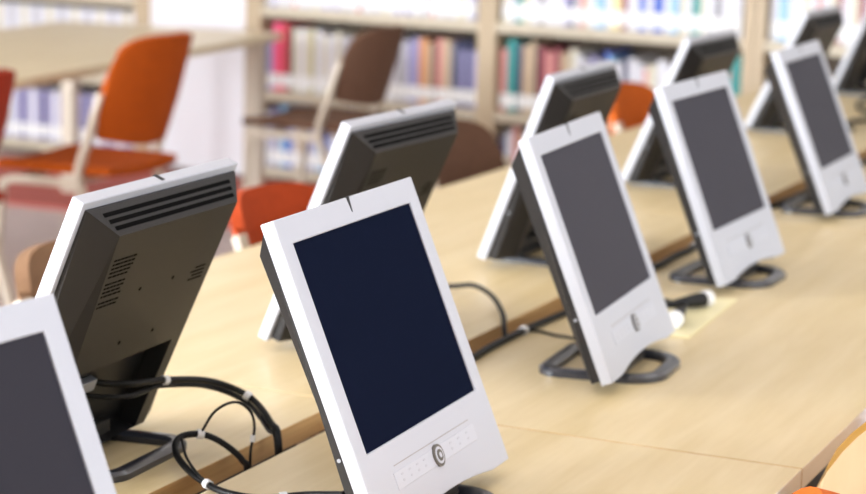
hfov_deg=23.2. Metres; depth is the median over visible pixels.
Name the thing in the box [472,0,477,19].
book
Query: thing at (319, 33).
book
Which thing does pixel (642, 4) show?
book
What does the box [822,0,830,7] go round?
book
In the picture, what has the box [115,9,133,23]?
book
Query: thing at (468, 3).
book
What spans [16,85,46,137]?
book
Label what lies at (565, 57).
book
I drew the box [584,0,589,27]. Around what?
book
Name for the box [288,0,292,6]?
book
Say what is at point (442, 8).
book
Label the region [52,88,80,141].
book
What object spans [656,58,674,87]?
book
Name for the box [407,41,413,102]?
book
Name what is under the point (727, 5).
book
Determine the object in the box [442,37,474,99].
book
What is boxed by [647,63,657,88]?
book
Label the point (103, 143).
book
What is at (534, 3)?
book
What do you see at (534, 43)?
book
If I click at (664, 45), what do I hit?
bookcase
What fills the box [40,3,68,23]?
book
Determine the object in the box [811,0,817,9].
book
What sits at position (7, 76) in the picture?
chair
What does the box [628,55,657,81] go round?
book
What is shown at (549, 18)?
book
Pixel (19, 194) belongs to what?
rug
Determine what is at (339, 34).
book
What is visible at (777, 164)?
table
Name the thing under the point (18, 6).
book
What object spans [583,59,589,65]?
book
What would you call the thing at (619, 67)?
book
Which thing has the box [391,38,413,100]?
book
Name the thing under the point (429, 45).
book
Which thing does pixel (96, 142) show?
book
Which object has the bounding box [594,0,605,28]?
book
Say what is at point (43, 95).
book
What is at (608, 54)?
book
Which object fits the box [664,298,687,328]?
plug
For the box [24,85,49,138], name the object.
book
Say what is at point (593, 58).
book
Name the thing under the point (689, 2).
book
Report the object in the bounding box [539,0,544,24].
book
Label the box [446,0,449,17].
book
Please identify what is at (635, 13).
book
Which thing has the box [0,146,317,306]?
floor
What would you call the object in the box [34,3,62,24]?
book
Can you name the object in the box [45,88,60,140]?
book
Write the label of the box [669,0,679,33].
book
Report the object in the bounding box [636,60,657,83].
book
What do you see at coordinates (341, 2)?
book
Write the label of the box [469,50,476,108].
book
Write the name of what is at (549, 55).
book
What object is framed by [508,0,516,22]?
book
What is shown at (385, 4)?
book
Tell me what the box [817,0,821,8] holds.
book
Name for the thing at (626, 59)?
book
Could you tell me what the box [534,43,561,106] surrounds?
book
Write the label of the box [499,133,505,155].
book
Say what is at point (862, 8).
book
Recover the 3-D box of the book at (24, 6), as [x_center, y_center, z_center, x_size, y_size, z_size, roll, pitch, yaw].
[-1.886,-1.019,10.125,0.036,0.300,0.211,7,12,30]
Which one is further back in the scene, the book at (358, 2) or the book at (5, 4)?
the book at (5, 4)
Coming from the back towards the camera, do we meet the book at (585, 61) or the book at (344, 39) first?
the book at (344, 39)
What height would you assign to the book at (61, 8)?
0.300 m
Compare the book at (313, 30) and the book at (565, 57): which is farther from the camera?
the book at (313, 30)
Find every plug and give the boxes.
[80,375,97,392]
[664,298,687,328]
[666,290,714,307]
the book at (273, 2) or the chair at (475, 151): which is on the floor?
the chair at (475, 151)
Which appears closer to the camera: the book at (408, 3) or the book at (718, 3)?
the book at (718, 3)
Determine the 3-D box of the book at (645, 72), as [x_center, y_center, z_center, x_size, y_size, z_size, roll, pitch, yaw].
[0.894,-0.614,8.527,0.020,0.220,0.191,7,12,30]
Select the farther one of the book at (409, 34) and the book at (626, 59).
the book at (409, 34)
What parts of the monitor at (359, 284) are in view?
control panel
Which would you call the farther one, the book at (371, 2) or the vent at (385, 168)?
the book at (371, 2)
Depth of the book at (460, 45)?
8.87 m
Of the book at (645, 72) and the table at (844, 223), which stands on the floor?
the table at (844, 223)
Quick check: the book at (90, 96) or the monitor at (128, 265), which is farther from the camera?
the book at (90, 96)
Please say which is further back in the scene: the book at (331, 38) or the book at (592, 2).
the book at (331, 38)
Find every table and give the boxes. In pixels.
[0,21,281,191]
[101,386,324,493]
[164,190,693,444]
[201,425,801,493]
[434,77,865,213]
[475,223,865,487]
[771,164,865,231]
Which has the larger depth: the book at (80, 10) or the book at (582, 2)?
the book at (80, 10)
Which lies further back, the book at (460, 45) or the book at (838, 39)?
the book at (460, 45)
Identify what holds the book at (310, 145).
on the bookcase at (264, 16)
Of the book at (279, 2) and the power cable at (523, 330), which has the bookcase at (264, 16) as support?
the book at (279, 2)
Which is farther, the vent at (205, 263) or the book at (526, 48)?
the book at (526, 48)
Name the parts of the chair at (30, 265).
leg, backrest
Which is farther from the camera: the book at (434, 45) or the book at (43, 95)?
the book at (43, 95)
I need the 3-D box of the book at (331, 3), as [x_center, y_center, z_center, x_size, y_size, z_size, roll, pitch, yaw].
[-0.387,-1.177,9.200,0.028,0.280,0.211,7,12,30]
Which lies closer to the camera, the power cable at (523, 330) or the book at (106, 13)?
the power cable at (523, 330)
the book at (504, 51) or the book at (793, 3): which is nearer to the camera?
the book at (793, 3)
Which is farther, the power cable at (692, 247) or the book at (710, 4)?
the book at (710, 4)
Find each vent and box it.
[96,254,136,309]
[187,263,205,280]
[365,168,386,190]
[419,182,431,194]
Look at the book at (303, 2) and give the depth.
9.21 m
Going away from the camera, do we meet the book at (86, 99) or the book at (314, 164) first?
the book at (314, 164)
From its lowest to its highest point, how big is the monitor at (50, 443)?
0.344 m
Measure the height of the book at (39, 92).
0.240 m
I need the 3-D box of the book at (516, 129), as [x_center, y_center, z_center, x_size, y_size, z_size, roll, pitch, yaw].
[0.393,-0.377,8.882,0.024,0.280,0.211,7,12,29]
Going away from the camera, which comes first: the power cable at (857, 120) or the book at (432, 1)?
the power cable at (857, 120)
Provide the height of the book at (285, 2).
0.240 m
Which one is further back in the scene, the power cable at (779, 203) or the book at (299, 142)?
the book at (299, 142)
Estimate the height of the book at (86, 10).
0.300 m
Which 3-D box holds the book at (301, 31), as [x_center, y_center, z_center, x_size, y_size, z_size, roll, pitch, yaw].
[-0.523,-0.831,9.345,0.028,0.280,0.211,7,12,29]
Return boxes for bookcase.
[1,0,141,150]
[253,0,487,181]
[484,0,755,143]
[751,0,848,90]
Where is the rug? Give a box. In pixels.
[0,155,316,228]
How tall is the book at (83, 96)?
0.240 m
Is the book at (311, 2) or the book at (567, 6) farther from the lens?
the book at (311, 2)
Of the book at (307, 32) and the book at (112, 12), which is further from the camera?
the book at (112, 12)
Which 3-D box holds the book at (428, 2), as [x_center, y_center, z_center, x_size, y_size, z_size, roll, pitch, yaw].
[0.030,-1.093,8.966,0.020,0.220,0.191,7,12,29]
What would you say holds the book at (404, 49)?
on the bookcase at (264, 16)
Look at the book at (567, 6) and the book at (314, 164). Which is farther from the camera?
the book at (314, 164)
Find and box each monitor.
[0,294,116,493]
[35,158,237,482]
[258,99,457,341]
[260,177,507,493]
[477,60,620,265]
[511,111,679,385]
[622,28,739,187]
[649,70,785,288]
[744,5,843,132]
[765,40,865,216]
[833,13,865,95]
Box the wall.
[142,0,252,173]
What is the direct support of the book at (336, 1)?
on the bookcase at (264, 16)
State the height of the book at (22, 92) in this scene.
0.220 m
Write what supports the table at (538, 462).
on the floor
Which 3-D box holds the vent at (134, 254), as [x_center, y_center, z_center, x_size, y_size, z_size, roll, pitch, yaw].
[-0.348,0.038,2.325,0.001,0.062,0.049,29,19,16]
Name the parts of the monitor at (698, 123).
control panel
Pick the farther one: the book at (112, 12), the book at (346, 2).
the book at (112, 12)
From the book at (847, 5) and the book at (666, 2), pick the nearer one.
the book at (847, 5)
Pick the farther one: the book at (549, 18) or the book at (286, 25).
the book at (286, 25)
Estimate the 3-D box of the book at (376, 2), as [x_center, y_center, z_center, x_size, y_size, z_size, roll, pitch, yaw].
[-0.193,-1.131,9.089,0.024,0.240,0.191,7,12,30]
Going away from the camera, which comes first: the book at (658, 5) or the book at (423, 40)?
the book at (658, 5)
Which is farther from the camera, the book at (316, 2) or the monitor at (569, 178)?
the book at (316, 2)
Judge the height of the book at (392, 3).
0.240 m
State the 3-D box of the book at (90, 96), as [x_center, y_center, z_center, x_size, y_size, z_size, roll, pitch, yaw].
[-1.557,-0.608,9.979,0.036,0.240,0.191,7,12,30]
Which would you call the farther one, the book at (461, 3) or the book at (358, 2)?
the book at (358, 2)
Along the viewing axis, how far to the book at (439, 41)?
8.91 m
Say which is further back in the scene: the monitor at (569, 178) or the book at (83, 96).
the book at (83, 96)
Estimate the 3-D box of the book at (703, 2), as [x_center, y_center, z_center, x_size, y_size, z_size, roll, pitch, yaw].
[1.105,-0.951,8.347,0.020,0.220,0.191,7,12,29]
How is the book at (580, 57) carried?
on the bookcase at (664, 45)
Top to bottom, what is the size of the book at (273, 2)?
0.240 m
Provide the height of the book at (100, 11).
0.300 m
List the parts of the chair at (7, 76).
seat, backrest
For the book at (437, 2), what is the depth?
8.87 m
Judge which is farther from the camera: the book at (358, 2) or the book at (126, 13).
the book at (126, 13)
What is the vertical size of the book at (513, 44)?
0.300 m
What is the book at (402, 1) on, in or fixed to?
on the bookcase at (264, 16)
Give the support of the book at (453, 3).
on the bookcase at (264, 16)
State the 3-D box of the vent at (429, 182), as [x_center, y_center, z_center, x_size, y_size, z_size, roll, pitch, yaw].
[-0.011,-0.089,3.205,0.001,0.018,0.034,29,20,19]
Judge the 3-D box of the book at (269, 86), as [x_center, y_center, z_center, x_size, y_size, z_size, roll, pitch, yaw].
[-0.674,-0.828,9.421,0.032,0.240,0.191,7,12,30]
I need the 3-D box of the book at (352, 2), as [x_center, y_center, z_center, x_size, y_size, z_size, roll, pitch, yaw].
[-0.286,-1.155,9.148,0.032,0.260,0.211,7,12,30]
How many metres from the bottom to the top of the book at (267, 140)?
0.240 m
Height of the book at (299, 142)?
0.260 m
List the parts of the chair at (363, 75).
leg, seat frame, leg, seat, leg, backrest, leg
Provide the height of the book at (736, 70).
0.300 m
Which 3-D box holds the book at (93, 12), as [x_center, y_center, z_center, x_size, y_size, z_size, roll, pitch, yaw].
[-1.525,-0.972,9.916,0.040,0.300,0.211,7,12,30]
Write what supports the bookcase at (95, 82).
on the floor
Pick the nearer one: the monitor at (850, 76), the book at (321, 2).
the monitor at (850, 76)
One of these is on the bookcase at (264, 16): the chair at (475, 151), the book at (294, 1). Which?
the book at (294, 1)
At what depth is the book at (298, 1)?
9.22 m
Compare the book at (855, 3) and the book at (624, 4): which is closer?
the book at (855, 3)
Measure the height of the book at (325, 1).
0.280 m
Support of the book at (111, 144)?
on the bookcase at (95, 82)
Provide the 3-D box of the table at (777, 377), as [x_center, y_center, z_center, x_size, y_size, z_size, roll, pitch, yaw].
[0.530,0.459,3.474,0.572,0.720,1.718,6,11,24]
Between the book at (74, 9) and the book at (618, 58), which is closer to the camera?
the book at (618, 58)
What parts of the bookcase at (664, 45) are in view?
panel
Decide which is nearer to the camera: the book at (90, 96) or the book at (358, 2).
the book at (358, 2)
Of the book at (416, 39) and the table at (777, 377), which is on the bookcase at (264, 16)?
the book at (416, 39)
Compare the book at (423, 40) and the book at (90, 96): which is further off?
the book at (90, 96)
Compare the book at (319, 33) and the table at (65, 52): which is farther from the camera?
the book at (319, 33)
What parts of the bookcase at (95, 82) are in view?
panel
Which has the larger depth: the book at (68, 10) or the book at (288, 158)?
the book at (68, 10)
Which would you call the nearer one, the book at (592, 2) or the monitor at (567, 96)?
the monitor at (567, 96)
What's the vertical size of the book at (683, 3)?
0.220 m
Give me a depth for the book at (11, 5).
10.06 m
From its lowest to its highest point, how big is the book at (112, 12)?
0.300 m
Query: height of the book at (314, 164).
0.240 m
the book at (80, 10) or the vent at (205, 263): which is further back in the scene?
the book at (80, 10)
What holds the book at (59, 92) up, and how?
on the bookcase at (95, 82)
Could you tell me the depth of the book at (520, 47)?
8.73 m
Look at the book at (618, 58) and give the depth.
8.54 m
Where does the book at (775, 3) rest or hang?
on the bookcase at (763, 47)
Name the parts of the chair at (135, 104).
leg, seat frame, seat, leg, backrest, leg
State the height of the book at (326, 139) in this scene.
0.260 m
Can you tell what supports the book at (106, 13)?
on the bookcase at (95, 82)
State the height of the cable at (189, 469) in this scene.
0.272 m
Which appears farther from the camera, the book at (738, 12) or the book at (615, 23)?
the book at (615, 23)
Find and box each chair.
[0,31,192,250]
[0,68,15,304]
[13,239,318,437]
[230,182,315,250]
[242,24,405,188]
[433,119,511,189]
[608,82,654,134]
[792,486,839,493]
[817,422,865,493]
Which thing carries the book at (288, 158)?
on the bookcase at (264, 16)
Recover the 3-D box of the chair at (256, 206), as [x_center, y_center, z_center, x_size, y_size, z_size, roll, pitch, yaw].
[-0.151,0.268,4.280,0.522,0.751,0.476,6,11,24]
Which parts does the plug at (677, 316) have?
cord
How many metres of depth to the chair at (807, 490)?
2.14 m
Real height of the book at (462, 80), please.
0.240 m
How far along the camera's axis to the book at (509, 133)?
8.79 m
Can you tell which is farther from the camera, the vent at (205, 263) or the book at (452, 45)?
the book at (452, 45)
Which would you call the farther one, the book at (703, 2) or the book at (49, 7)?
the book at (49, 7)
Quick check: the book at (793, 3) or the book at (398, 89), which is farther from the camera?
the book at (398, 89)
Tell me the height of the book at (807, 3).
0.260 m
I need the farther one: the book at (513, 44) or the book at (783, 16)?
the book at (513, 44)
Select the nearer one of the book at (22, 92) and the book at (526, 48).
the book at (526, 48)
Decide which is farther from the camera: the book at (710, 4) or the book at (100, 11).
the book at (100, 11)
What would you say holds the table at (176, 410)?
on the floor
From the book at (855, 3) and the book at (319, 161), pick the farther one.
the book at (319, 161)
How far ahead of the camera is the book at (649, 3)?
8.38 m
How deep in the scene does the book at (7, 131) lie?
10.16 m
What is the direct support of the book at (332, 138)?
on the bookcase at (264, 16)
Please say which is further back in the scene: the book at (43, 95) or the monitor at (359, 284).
the book at (43, 95)
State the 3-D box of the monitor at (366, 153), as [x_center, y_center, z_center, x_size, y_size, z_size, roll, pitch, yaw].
[-0.117,-0.040,3.153,0.207,0.344,0.354,6,11,25]
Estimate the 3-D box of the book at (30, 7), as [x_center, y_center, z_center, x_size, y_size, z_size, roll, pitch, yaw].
[-1.857,-1.014,10.101,0.036,0.300,0.211,7,12,30]
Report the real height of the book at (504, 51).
0.260 m
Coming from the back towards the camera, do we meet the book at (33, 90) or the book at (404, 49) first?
the book at (33, 90)
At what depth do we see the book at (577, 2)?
8.54 m
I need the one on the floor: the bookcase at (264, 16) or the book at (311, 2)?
the bookcase at (264, 16)
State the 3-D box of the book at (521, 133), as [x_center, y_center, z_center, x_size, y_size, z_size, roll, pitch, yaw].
[0.417,-0.363,8.868,0.032,0.260,0.211,7,12,30]
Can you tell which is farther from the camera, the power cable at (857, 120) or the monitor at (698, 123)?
the power cable at (857, 120)
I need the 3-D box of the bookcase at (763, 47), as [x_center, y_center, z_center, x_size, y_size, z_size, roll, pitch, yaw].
[1.816,-0.898,7.938,1.170,1.850,0.284,7,12,29]
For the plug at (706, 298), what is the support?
on the paper note
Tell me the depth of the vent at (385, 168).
3.01 m
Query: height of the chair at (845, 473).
0.823 m
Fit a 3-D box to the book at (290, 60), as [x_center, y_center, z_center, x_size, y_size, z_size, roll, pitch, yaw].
[-0.574,-0.837,9.372,0.020,0.280,0.211,7,12,29]
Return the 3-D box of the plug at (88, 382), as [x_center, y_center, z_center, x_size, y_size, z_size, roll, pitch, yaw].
[-0.402,0.160,2.442,0.010,0.015,0.032,29,19,16]
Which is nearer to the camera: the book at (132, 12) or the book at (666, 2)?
the book at (666, 2)
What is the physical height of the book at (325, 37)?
0.260 m
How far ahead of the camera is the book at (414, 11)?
8.93 m
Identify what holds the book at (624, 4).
on the bookcase at (664, 45)
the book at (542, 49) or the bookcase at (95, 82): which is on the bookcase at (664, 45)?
the book at (542, 49)
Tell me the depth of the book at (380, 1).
9.01 m
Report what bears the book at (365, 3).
on the bookcase at (264, 16)
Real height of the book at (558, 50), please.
0.280 m
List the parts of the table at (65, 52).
leg, leg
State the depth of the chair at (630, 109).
6.32 m
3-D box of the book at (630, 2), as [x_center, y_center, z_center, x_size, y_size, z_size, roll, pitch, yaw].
[0.835,-0.998,8.504,0.020,0.240,0.191,7,12,29]
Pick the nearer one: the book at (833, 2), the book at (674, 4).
the book at (833, 2)
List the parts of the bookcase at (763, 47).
panel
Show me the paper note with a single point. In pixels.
(695, 319)
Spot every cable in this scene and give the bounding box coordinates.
[85,375,282,455]
[172,401,344,493]
[448,282,506,335]
[473,310,574,359]
[652,242,696,269]
[770,158,865,208]
[846,82,865,131]
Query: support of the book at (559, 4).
on the bookcase at (664, 45)
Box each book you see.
[0,0,25,28]
[3,1,28,28]
[4,116,9,135]
[9,1,41,27]
[10,90,15,136]
[15,1,43,26]
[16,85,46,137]
[22,2,56,25]
[22,92,23,137]
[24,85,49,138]
[27,2,55,25]
[30,86,59,138]
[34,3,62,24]
[36,86,60,139]
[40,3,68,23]
[42,94,44,139]
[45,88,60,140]
[47,4,74,22]
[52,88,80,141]
[53,4,86,21]
[58,88,88,141]
[59,4,87,20]
[65,5,98,21]
[72,5,100,21]
[78,6,109,21]
[80,91,100,143]
[84,6,112,21]
[85,98,87,126]
[88,93,95,144]
[90,7,121,22]
[94,95,100,145]
[98,7,125,22]
[101,140,106,145]
[103,8,132,74]
[109,142,116,146]
[110,8,133,23]
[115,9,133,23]
[124,10,133,24]
[130,11,133,24]
[265,111,271,165]
[266,42,272,89]
[271,0,276,5]
[271,106,280,165]
[273,20,305,90]
[274,112,279,166]
[277,0,282,6]
[280,103,311,167]
[281,20,315,90]
[283,0,287,6]
[285,129,291,167]
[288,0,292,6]
[288,25,315,91]
[292,26,320,91]
[292,106,318,168]
[293,0,296,7]
[296,107,320,168]
[297,0,300,7]
[299,26,330,92]
[301,0,305,7]
[303,27,332,93]
[308,130,312,170]
[309,0,313,8]
[311,27,338,93]
[312,130,316,170]
[314,0,318,8]
[314,27,347,93]
[317,131,323,171]
[319,0,323,9]
[322,34,335,94]
[323,109,354,154]
[324,0,327,9]
[327,35,335,88]
[328,0,334,9]
[329,109,358,152]
[334,0,338,10]
[335,29,366,63]
[338,0,343,10]
[341,35,355,58]
[344,0,349,10]
[350,0,355,11]
[356,0,361,11]
[361,0,368,12]
[368,0,373,12]
[374,0,378,12]
[378,0,382,13]
[382,0,388,13]
[384,32,416,100]
[389,0,396,14]
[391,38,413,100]
[396,45,401,101]
[397,0,400,14]
[400,40,413,102]
[401,0,404,14]
[405,0,411,15]
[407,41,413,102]
[411,0,418,15]
[413,35,438,103]
[418,0,425,16]
[418,35,451,103]
[426,0,430,16]
[426,42,436,103]
[430,0,434,16]
[431,43,436,102]
[434,0,439,16]
[436,36,461,101]
[439,0,445,17]
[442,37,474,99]
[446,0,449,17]
[450,0,457,18]
[450,44,454,100]
[454,38,476,106]
[457,0,464,18]
[460,50,465,107]
[464,40,476,107]
[465,0,471,19]
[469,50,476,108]
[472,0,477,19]
[499,48,507,111]
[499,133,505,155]
[502,0,508,21]
[505,129,512,160]
[506,36,539,111]
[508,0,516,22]
[512,125,526,162]
[516,0,523,22]
[516,43,530,112]
[518,131,524,148]
[521,44,530,112]
[523,0,530,23]
[529,38,559,113]
[531,0,539,23]
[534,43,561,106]
[538,43,568,96]
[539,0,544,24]
[544,0,555,25]
[545,51,554,78]
[554,45,583,72]
[555,0,564,25]
[560,52,569,71]
[564,0,570,25]
[569,46,599,69]
[570,0,574,26]
[574,0,579,26]
[576,51,604,67]
[579,0,584,27]
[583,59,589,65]
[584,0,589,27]
[589,0,594,27]
[590,53,604,63]
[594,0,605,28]
[605,0,610,28]
[605,48,631,60]
[607,53,636,120]
[610,0,621,29]
[616,61,623,81]
[620,0,627,29]
[623,54,645,81]
[627,0,632,30]
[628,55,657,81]
[632,0,639,30]
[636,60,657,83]
[638,0,645,31]
[643,69,647,84]
[645,0,653,31]
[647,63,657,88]
[652,0,663,32]
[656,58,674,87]
[663,0,669,32]
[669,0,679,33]
[678,0,686,33]
[686,0,692,34]
[691,0,700,34]
[699,0,705,34]
[705,0,714,33]
[714,0,721,31]
[720,0,732,29]
[730,54,742,95]
[732,0,744,37]
[769,0,778,40]
[777,0,789,40]
[787,0,796,40]
[803,0,810,11]
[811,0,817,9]
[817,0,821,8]
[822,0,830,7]
[830,0,838,44]
[836,0,843,44]
[841,0,851,45]
[850,0,859,43]
[858,0,865,26]
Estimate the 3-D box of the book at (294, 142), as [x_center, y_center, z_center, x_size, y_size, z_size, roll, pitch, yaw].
[-0.559,-0.490,9.419,0.024,0.260,0.211,7,12,29]
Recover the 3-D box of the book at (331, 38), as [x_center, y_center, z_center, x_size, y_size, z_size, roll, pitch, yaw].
[-0.390,-0.802,9.264,0.036,0.260,0.211,7,12,29]
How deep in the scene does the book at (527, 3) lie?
8.66 m
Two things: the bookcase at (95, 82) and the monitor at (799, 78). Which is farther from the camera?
the bookcase at (95, 82)
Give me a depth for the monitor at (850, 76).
6.69 m
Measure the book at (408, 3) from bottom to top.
0.220 m
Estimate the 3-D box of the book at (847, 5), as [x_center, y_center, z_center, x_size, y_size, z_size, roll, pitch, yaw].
[1.617,-0.916,8.061,0.032,0.280,0.211,7,12,30]
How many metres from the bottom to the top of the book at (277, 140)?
0.240 m
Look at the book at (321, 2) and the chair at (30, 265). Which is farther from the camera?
the book at (321, 2)
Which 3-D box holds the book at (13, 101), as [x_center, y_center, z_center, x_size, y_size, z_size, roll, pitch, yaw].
[-1.969,-0.662,10.215,0.036,0.240,0.191,7,12,30]
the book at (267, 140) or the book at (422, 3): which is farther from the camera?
the book at (267, 140)
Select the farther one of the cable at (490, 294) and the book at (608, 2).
the book at (608, 2)
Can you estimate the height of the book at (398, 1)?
0.240 m
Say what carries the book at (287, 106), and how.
on the bookcase at (264, 16)
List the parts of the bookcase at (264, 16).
panel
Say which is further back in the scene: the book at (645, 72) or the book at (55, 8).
the book at (55, 8)
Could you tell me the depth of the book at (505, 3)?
8.71 m
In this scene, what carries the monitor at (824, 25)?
on the table at (777, 164)
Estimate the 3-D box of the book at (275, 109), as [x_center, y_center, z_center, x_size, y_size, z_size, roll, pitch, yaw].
[-0.657,-0.504,9.483,0.024,0.260,0.211,7,12,30]
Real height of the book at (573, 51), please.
0.280 m
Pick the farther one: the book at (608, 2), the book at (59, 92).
the book at (59, 92)
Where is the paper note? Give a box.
[667,295,736,338]
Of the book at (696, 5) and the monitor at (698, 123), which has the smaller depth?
the monitor at (698, 123)
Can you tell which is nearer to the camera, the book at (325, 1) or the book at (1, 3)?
the book at (325, 1)
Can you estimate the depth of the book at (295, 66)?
9.27 m
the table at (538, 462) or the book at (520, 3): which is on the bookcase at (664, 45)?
the book at (520, 3)
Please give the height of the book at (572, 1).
0.260 m
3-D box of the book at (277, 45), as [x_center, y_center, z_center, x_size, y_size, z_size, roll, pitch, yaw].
[-0.636,-0.855,9.407,0.040,0.300,0.211,7,12,29]
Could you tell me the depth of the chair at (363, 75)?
7.75 m
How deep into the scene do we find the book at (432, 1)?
8.89 m
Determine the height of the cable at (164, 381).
0.306 m
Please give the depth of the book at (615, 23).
8.46 m
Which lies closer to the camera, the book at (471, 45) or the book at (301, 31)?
the book at (471, 45)

